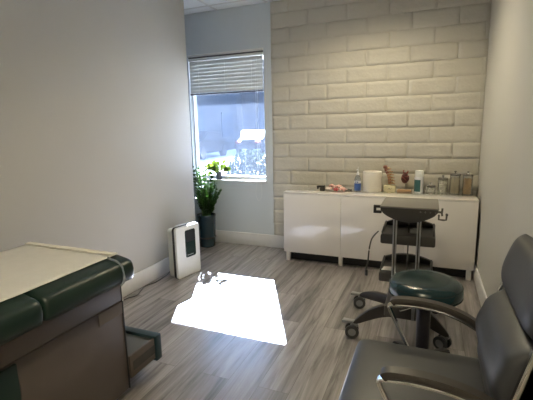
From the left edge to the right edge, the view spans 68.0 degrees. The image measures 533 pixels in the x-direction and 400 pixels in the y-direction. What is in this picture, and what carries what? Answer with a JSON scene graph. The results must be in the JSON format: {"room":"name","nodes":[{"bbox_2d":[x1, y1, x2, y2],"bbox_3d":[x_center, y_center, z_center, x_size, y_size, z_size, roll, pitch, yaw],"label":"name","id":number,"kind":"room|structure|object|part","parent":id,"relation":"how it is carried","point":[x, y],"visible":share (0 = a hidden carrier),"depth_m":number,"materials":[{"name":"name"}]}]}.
{"room":"medical exam room","nodes":[
{"label":"medical exam room","id":0,"kind":"room"},
{"bbox_2d":[0,0,194,273],"bbox_3d":[-1.833,-0.275,1.894,0.120,2.718,5.125,3,11,22],"label":"wall","id":1,"kind":"structure","parent":0,"point":[96,150],"depth_m":3.00,"materials":[{"name":"paint"}]},
{"bbox_2d":[122,257,169,296],"bbox_3d":[-1.744,0.992,2.097,0.014,0.150,5.125,3,11,22],"label":"baseboard","id":2,"kind":"structure","parent":1,"relation":"attached to","point":[149,274],"depth_m":3.62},
{"bbox_2d":[184,0,267,9],"bbox_3d":[-0.947,-1.616,1.586,3.980,0.006,5.700,3,11,22],"label":"trim","id":3,"kind":"structure","parent":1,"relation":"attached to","point":[265,1],"depth_m":4.25,"materials":[{"name":"metal"}]},
{"bbox_2d":[184,2,273,234],"bbox_3d":[-0.791,-0.836,4.874,1.907,2.718,0.152,3,11,22],"label":"wall","id":4,"kind":"structure","parent":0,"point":[237,208],"depth_m":4.59,"materials":[{"name":"grey paint"}]},
{"bbox_2d":[206,160,230,178],"bbox_3d":[-0.593,-0.370,4.800,0.357,0.243,0.204,3,11,22],"label":"potted plant","id":5,"kind":"object","parent":4,"relation":"on","point":[214,165],"visible":1,"depth_m":4.78,"materials":[{"name":"green plant"}]},
{"bbox_3d":[-0.585,-0.301,4.853,0.080,0.088,0.079,3,11,22],"label":"pot","id":6,"kind":"part","parent":5,"relation":"part of","materials":[{"name":"grey ceramic"}]},
{"bbox_2d":[187,48,263,200],"bbox_3d":[-0.468,-0.855,4.683,0.971,1.713,0.068,3,11,22],"label":"blind","id":7,"kind":"object","parent":4,"relation":"attached to","point":[238,71],"visible":0.97,"depth_m":4.56,"materials":[{"name":"white plastic"}]},
{"bbox_3d":[-0.475,-1.252,4.615,0.953,0.016,0.028,3,11,22],"label":"rail","id":8,"kind":"part","parent":7,"relation":"part of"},
{"bbox_3d":[-0.105,-0.801,4.512,0.079,1.651,0.014,3,11,22],"label":"lift cord","id":9,"kind":"part","parent":7,"relation":"part of","materials":[{"name":"white fabric"}]},
{"bbox_2d":[192,95,265,179],"bbox_3d":[-0.439,-0.985,4.728,0.977,1.476,0.070,3,11,22],"label":"window","id":10,"kind":"structure","parent":4,"relation":"attached to","point":[194,98],"depth_m":4.89,"materials":[{"name":"white plastic"}]},
{"bbox_2d":[184,0,278,14],"bbox_3d":[-0.944,-1.670,1.585,4.220,0.100,5.960,3,11,22],"label":"ceiling","id":11,"kind":"structure","parent":0,"point":[187,3],"depth_m":4.26,"materials":[{"name":"tile"}]},
{"bbox_2d":[116,242,480,399],"bbox_3d":[-0.886,1.112,2.089,4.220,0.120,5.960,3,11,22],"label":"floor","id":12,"kind":"structure","parent":0,"point":[254,323],"depth_m":2.81,"materials":[{"name":"wood"}]},
{"bbox_2d":[0,255,161,399],"bbox_3d":[-1.277,0.776,1.395,0.742,0.804,2.118,3,11,22],"label":"exam table","id":13,"kind":"object","parent":12,"relation":"on","point":[67,337],"visible":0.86,"depth_m":1.72,"materials":[{"name":"green plastic"}]},
{"bbox_3d":[-1.070,0.887,1.231,0.020,0.437,0.658,3,11,22],"label":"drawer","id":14,"kind":"part","parent":13,"relation":"part of","materials":[{"name":"green plastic"}]},
{"bbox_2d":[0,294,42,345],"bbox_3d":[-1.431,0.516,0.999,0.729,0.121,1.371,3,11,22],"label":"cushion","id":15,"kind":"object","parent":13,"relation":"on","point":[20,314],"depth_m":1.42,"materials":[{"name":"green leather"}]},
{"bbox_2d":[0,242,117,301],"bbox_3d":[-1.360,0.405,1.243,0.618,0.010,1.806,3,11,22],"label":"paper","id":16,"kind":"object","parent":13,"relation":"on","point":[24,268],"depth_m":1.82,"materials":[{"name":"white paper"}]},
{"bbox_3d":[-1.024,0.250,2.047,0.618,0.006,0.036,3,11,22],"label":"paper strip","id":17,"kind":"part","parent":16,"relation":"part of","materials":[{"name":"white paper"}]},
{"bbox_3d":[-1.353,0.592,1.264,0.577,0.127,1.846,3,11,22],"label":"frame","id":18,"kind":"part","parent":13,"relation":"part of","materials":[{"name":"beige laminate"}]},
{"bbox_2d":[23,255,133,320],"bbox_3d":[-1.075,0.354,1.853,0.729,0.121,0.491,3,11,22],"label":"cushion","id":19,"kind":"object","parent":13,"relation":"on","point":[59,296],"depth_m":1.66,"materials":[{"name":"green leather"}]},
{"bbox_3d":[-0.996,0.676,2.149,0.578,0.622,0.006,3,11,22],"label":"panel","id":20,"kind":"part","parent":13,"relation":"part of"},
{"bbox_3d":[-0.668,0.862,2.182,0.003,0.050,0.195,3,11,22],"label":"slide rail","id":21,"kind":"part","parent":13,"relation":"part of","materials":[{"name":"brown wood"}]},
{"bbox_2d":[123,271,169,300],"bbox_3d":[-1.224,0.830,3.201,0.079,0.054,1.623,3,11,22],"label":"power cord","id":22,"kind":"object","parent":12,"relation":"on","point":[169,271],"visible":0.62,"depth_m":3.58,"materials":[{"name":"black plastic"}]},
{"bbox_2d":[167,222,200,278],"bbox_3d":[-0.800,0.479,3.841,0.140,0.499,0.318,6,12,34],"label":"air purifier","id":23,"kind":"object","parent":12,"relation":"on","point":[183,239],"visible":1,"depth_m":3.76,"materials":[{"name":"white plastic"}]},
{"bbox_3d":[-0.735,0.413,3.811,0.007,0.267,0.134,6,12,34],"label":"display panel","id":24,"kind":"part","parent":23,"relation":"part of","materials":[{"name":"black plastic"}]},
{"bbox_2d":[192,164,221,247],"bbox_3d":[-0.700,0.067,4.690,0.323,1.002,0.379,-4,11,-17],"label":"plant","id":25,"kind":"object","parent":12,"relation":"on","point":[206,220],"visible":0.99,"depth_m":4.68,"materials":[{"name":"green plant"}]},
{"bbox_3d":[-0.720,0.362,4.776,0.230,0.392,0.230,3,11,22],"label":"pot","id":26,"kind":"part","parent":25,"relation":"part of","materials":[{"name":"black ceramic"}]},
{"bbox_2d":[283,187,478,280],"bbox_3d":[1.087,0.290,3.989,1.798,0.740,0.395,3,11,22],"label":"storage cabinet","id":27,"kind":"object","parent":12,"relation":"on","point":[331,226],"visible":0.74,"depth_m":3.85,"materials":[{"name":"white laminate"}]},
{"bbox_3d":[0.238,0.591,4.225,0.042,0.100,0.040,3,11,22],"label":"leg","id":28,"kind":"part","parent":27,"relation":"part of","materials":[{"name":"white paint"}]},
{"bbox_3d":[0.460,0.253,4.035,0.596,0.619,0.016,3,11,22],"label":"door","id":29,"kind":"part","parent":27,"relation":"part of","materials":[{"name":"white paint"}]},
{"bbox_2d":[317,185,324,190],"bbox_3d":[0.566,-0.123,4.098,0.081,0.056,0.048,3,11,22],"label":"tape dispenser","id":30,"kind":"object","parent":27,"relation":"on","point":[322,187],"visible":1,"depth_m":4.08,"materials":[{"name":"black plastic"}]},
{"bbox_3d":[0.756,0.618,4.014,0.042,0.100,0.040,3,11,22],"label":"leg","id":31,"kind":"part","parent":27,"relation":"part of","materials":[{"name":"white paint"}]},
{"bbox_2d":[354,169,360,191],"bbox_3d":[0.921,-0.210,3.987,0.068,0.252,0.069,3,11,22],"label":"spray bottle","id":32,"kind":"object","parent":27,"relation":"on","point":[357,183],"visible":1,"depth_m":3.98,"materials":[{"name":"blue plastic"}]},
{"bbox_3d":[1.014,0.282,3.809,0.596,0.619,0.016,3,11,22],"label":"door","id":33,"kind":"part","parent":27,"relation":"part of","materials":[{"name":"white paint"}]},
{"bbox_2d":[363,170,381,192],"bbox_3d":[1.071,-0.190,3.995,0.184,0.203,0.184,3,11,22],"label":"paper towel roll","id":34,"kind":"object","parent":27,"relation":"on","point":[372,179],"visible":1,"depth_m":3.92,"materials":[{"name":"paper"}]},
{"bbox_3d":[1.080,-0.066,3.925,1.798,0.016,0.395,3,11,22],"label":"panel","id":35,"kind":"part","parent":27,"relation":"part of","materials":[{"name":"white paint"}]},
{"bbox_2d":[383,165,395,191],"bbox_3d":[1.230,-0.216,3.955,0.127,0.262,0.063,3,11,22],"label":"model","id":36,"kind":"object","parent":27,"relation":"on","point":[387,188],"visible":1,"depth_m":3.94},
{"bbox_2d":[397,170,411,191],"bbox_3d":[1.375,-0.191,3.921,0.138,0.219,0.076,3,11,22],"label":"model","id":37,"kind":"object","parent":27,"relation":"on","point":[405,177],"visible":1,"depth_m":3.90},
{"bbox_2d":[414,170,423,192],"bbox_3d":[1.492,-0.181,3.865,0.087,0.215,0.087,3,11,22],"label":"wipes canister","id":38,"kind":"object","parent":27,"relation":"on","point":[419,174],"visible":1,"depth_m":3.83,"materials":[{"name":"white plastic"}]},
{"bbox_2d":[425,182,435,193],"bbox_3d":[1.584,-0.119,3.817,0.094,0.106,0.094,3,11,22],"label":"apothecary jar","id":39,"kind":"object","parent":27,"relation":"on","point":[429,188],"visible":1,"depth_m":3.80,"materials":[{"name":"clear glass"}]},
{"bbox_3d":[1.584,-0.149,3.811,0.094,0.044,0.094,3,11,22],"label":"lid","id":40,"kind":"part","parent":39,"relation":"part of","materials":[{"name":"metal"}]},
{"bbox_3d":[1.569,0.311,3.584,0.596,0.619,0.016,3,11,22],"label":"door","id":41,"kind":"part","parent":27,"relation":"part of","materials":[{"name":"white paint"}]},
{"bbox_2d":[437,175,447,193],"bbox_3d":[1.683,-0.149,3.770,0.092,0.179,0.092,3,11,22],"label":"apothecary jar","id":42,"kind":"object","parent":27,"relation":"on","point":[442,188],"visible":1,"depth_m":3.75,"materials":[{"name":"clear glass"}]},
{"bbox_3d":[1.681,-0.216,3.758,0.092,0.044,0.092,3,11,22],"label":"lid","id":43,"kind":"part","parent":42,"relation":"part of","materials":[{"name":"metal"}]},
{"bbox_2d":[449,171,460,194],"bbox_3d":[1.778,-0.166,3.727,0.094,0.222,0.094,3,11,22],"label":"apothecary jar","id":44,"kind":"object","parent":27,"relation":"on","point":[454,188],"visible":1,"depth_m":3.71,"materials":[{"name":"clear glass"}]},
{"bbox_3d":[1.776,-0.253,3.711,0.094,0.044,0.094,3,11,22],"label":"lid","id":45,"kind":"part","parent":44,"relation":"part of","materials":[{"name":"metal"}]},
{"bbox_2d":[462,171,473,194],"bbox_3d":[1.877,-0.159,3.687,0.090,0.219,0.090,3,11,22],"label":"apothecary jar","id":46,"kind":"object","parent":27,"relation":"on","point":[467,184],"visible":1,"depth_m":3.67,"materials":[{"name":"clear glass"}]},
{"bbox_3d":[1.875,-0.245,3.671,0.090,0.044,0.090,3,11,22],"label":"lid","id":47,"kind":"part","parent":46,"relation":"part of","materials":[{"name":"metal"}]},
{"bbox_3d":[1.828,0.675,3.577,0.042,0.100,0.040,3,11,22],"label":"leg","id":48,"kind":"part","parent":27,"relation":"part of","materials":[{"name":"white paint"}]},
{"bbox_2d":[342,197,451,348],"bbox_3d":[0.916,0.456,2.750,0.704,0.862,0.658,3,11,22],"label":"equipment cart","id":49,"kind":"object","parent":12,"relation":"on","point":[406,214],"visible":0.77,"depth_m":2.67,"materials":[{"name":"silver metal"}]},
{"bbox_3d":[0.724,0.744,2.577,0.306,0.186,0.040,3,11,22],"label":"leg","id":50,"kind":"part","parent":49,"relation":"part of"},
{"bbox_2d":[365,231,378,275],"bbox_3d":[0.753,0.376,2.831,0.024,0.293,0.173,8,14,41],"label":"charging cable","id":51,"kind":"object","parent":49,"relation":"hanging from","point":[366,269],"visible":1,"depth_m":2.79,"materials":[{"name":"black plastic"}]},
{"bbox_3d":[0.833,0.717,2.911,0.040,0.115,0.367,-7,12,-31],"label":"leg","id":52,"kind":"part","parent":49,"relation":"part of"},
{"bbox_3d":[0.766,0.061,2.719,0.054,0.056,0.026,3,11,22],"label":"handle","id":53,"kind":"part","parent":49,"relation":"part of","materials":[{"name":"black plastic"}]},
{"bbox_2d":[381,266,390,269],"bbox_3d":[0.880,0.495,2.860,0.085,0.003,0.081,3,11,22],"label":"paper scrap","id":54,"kind":"object","parent":49,"relation":"on","point":[384,267],"visible":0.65,"depth_m":2.85,"materials":[{"name":"white paper"}]},
{"bbox_2d":[379,265,432,281],"bbox_3d":[1.024,0.524,2.892,0.354,0.066,0.328,3,11,22],"label":"shelf","id":55,"kind":"object","parent":49,"relation":"attached to","point":[384,275],"depth_m":2.83,"materials":[{"name":"black plastic"}]},
{"bbox_3d":[0.997,0.328,2.782,0.009,0.500,0.009,9,14,44],"label":"support rod","id":56,"kind":"part","parent":49,"relation":"part of","materials":[{"name":"silver metal"}]},
{"bbox_2d":[380,231,435,247],"bbox_3d":[1.022,0.250,2.841,0.354,0.066,0.328,3,11,22],"label":"shelf","id":57,"kind":"object","parent":49,"relation":"attached to","point":[428,239],"depth_m":2.70,"materials":[{"name":"black plastic"}]},
{"bbox_2d":[380,197,438,209],"bbox_3d":[1.006,0.021,2.764,0.367,0.010,0.380,3,11,22],"label":"tray","id":58,"kind":"object","parent":49,"relation":"on","point":[389,203],"depth_m":2.70,"materials":[{"name":"grey metal"}]},
{"bbox_2d":[380,207,438,222],"bbox_3d":[1.007,0.069,2.773,0.360,0.100,0.370,3,11,22],"label":"tray","id":59,"kind":"object","parent":49,"relation":"on","point":[403,214],"depth_m":2.60,"materials":[{"name":"grey plastic"}]},
{"bbox_2d":[410,228,416,233],"bbox_3d":[1.037,0.215,2.744,0.070,0.032,0.032,3,11,22],"label":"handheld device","id":60,"kind":"object","parent":49,"relation":"on","point":[412,230],"visible":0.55,"depth_m":2.74,"materials":[{"name":"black plastic"}]},
{"bbox_3d":[0.997,0.744,2.476,0.276,0.210,0.040,2,11,17],"label":"leg","id":61,"kind":"part","parent":49,"relation":"part of","materials":[{"name":"black metal"}]},
{"bbox_2d":[389,269,463,352],"bbox_3d":[0.864,0.708,2.178,0.520,0.572,0.496,3,11,22],"label":"round stool","id":62,"kind":"object","parent":12,"relation":"on","point":[427,284],"visible":0.52,"depth_m":2.12,"materials":[{"name":"leather"}]},
{"bbox_3d":[0.839,0.887,2.374,0.036,0.059,0.225,-4,11,-15],"label":"leg","id":63,"kind":"part","parent":62,"relation":"part of","materials":[{"name":"black plastic"}]},
{"bbox_3d":[0.868,0.476,2.160,0.380,0.109,0.380,3,11,22],"label":"seat","id":64,"kind":"part","parent":62,"relation":"part of","materials":[{"name":"leather"}]},
{"bbox_3d":[0.996,0.894,2.316,0.225,0.059,0.036,-8,12,-33],"label":"leg","id":65,"kind":"part","parent":62,"relation":"part of","materials":[{"name":"black plastic"}]},
{"bbox_2d":[339,234,532,399],"bbox_3d":[0.605,0.633,1.395,0.627,1.001,0.594,3,11,22],"label":"armchair","id":66,"kind":"object","parent":12,"relation":"on","point":[502,369],"visible":1,"depth_m":1.31,"materials":[{"name":"dark gray leather"},{"name":"black plastic"},{"name":"chrome"}]},
{"bbox_3d":[0.550,0.685,1.414,0.516,0.103,0.490,3,11,22],"label":"seat","id":67,"kind":"part","parent":66,"relation":"part of","materials":[{"name":"grey leather"}]},
{"bbox_3d":[0.517,0.853,1.187,0.377,0.644,0.026,3,11,22],"label":"arm frame","id":68,"kind":"part","parent":66,"relation":"part of","materials":[{"name":"silver metal"}]},
{"bbox_3d":[0.701,0.759,1.682,0.377,0.644,0.026,3,11,22],"label":"arm frame","id":69,"kind":"part","parent":66,"relation":"part of","materials":[{"name":"silver metal"}]},
{"bbox_3d":[0.904,0.697,1.575,0.124,0.798,0.045,3,11,22],"label":"leg","id":70,"kind":"part","parent":66,"relation":"part of","materials":[{"name":"leather"}]},
{"bbox_2d":[475,289,532,399],"bbox_3d":[0.773,0.528,1.304,0.123,0.349,0.486,3,11,22],"label":"cushion","id":71,"kind":"object","parent":66,"relation":"on","point":[504,348],"depth_m":1.18,"materials":[{"name":"grey leather"}]},
{"bbox_2d":[501,234,532,339],"bbox_3d":[0.824,0.253,1.231,0.107,0.205,0.486,3,11,22],"label":"cushion","id":72,"kind":"object","parent":66,"relation":"on","point":[517,267],"depth_m":1.21,"materials":[{"name":"grey leather"}]},
{"bbox_3d":[0.708,0.786,1.104,0.124,0.798,0.042,3,11,22],"label":"leg","id":73,"kind":"part","parent":66,"relation":"part of","materials":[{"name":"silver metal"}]},
{"bbox_2d":[270,0,491,235],"bbox_3d":[1.058,-0.738,4.122,2.101,2.722,0.152,3,11,22],"label":"wall","id":74,"kind":"structure","parent":0,"point":[363,85],"depth_m":3.96,"materials":[{"name":"beige brick"}]},
{"bbox_2d":[216,230,283,247],"bbox_3d":[0.183,0.492,4.633,3.980,0.150,0.014,3,11,22],"label":"baseboard","id":75,"kind":"structure","parent":74,"relation":"attached to","point":[277,241],"depth_m":4.78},
{"bbox_2d":[475,0,532,297],"bbox_3d":[0.981,-0.183,1.064,0.120,2.718,5.960,3,11,22],"label":"wall","id":76,"kind":"structure","parent":0,"point":[505,177],"depth_m":2.51,"materials":[{"name":"paint"}]},
{"bbox_2d":[471,261,486,306],"bbox_3d":[0.937,1.080,1.298,0.014,0.150,5.678,3,11,22],"label":"baseboard","id":77,"kind":"structure","parent":76,"relation":"attached to","point":[480,289],"depth_m":3.22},
{"label":"outside","id":78,"kind":"structure","parent":0,"visible":0},
{"bbox_2d":[200,149,264,174],"bbox_3d":[4.192,-4.846,35.043,60.000,0.100,59.859,3,11,22],"label":"ground","id":79,"kind":"structure","parent":78,"point":[210,157],"depth_m":20.83,"materials":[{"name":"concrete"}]},
{"bbox_2d":[198,131,228,159],"bbox_3d":[-3.678,-3.019,21.529,1.820,1.440,4.530,2,11,16],"label":"parked car","id":80,"kind":"object","parent":79,"relation":"on","point":[209,141],"visible":0.37,"depth_m":20.93,"materials":[{"name":"paint"}]},
{"bbox_2d":[196,91,242,153],"bbox_3d":[-8.503,-6.235,25.086,9.050,6.700,17.200,2,11,15],"label":"office building","id":81,"kind":"structure","parent":79,"relation":"on","point":[221,113],"depth_m":27.91,"materials":[{"name":"blue glass"}]},
{"bbox_2d":[225,149,265,175],"bbox_3d":[-0.205,-0.226,6.386,1.026,1.201,0.748,3,11,22],"label":"shrub","id":82,"kind":"object","parent":79,"relation":"on","point":[249,166],"visible":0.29,"depth_m":6.18,"materials":[{"name":"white plant"}]},
{"bbox_2d":[234,130,264,152],"bbox_3d":[-0.648,-3.879,25.932,1.820,1.440,4.530,1,11,12],"label":"parked car","id":83,"kind":"object","parent":79,"relation":"on","point":[247,139],"visible":0.64,"depth_m":24.03,"materials":[{"name":"grey paint"}]},
{"bbox_2d":[242,64,264,129],"bbox_3d":[9.168,-8.151,32.234,33.000,7.200,6.050,3,11,22],"label":"office building","id":84,"kind":"structure","parent":79,"relation":"on","point":[250,105],"depth_m":33.33,"materials":[{"name":"blue glass"}]}
]}

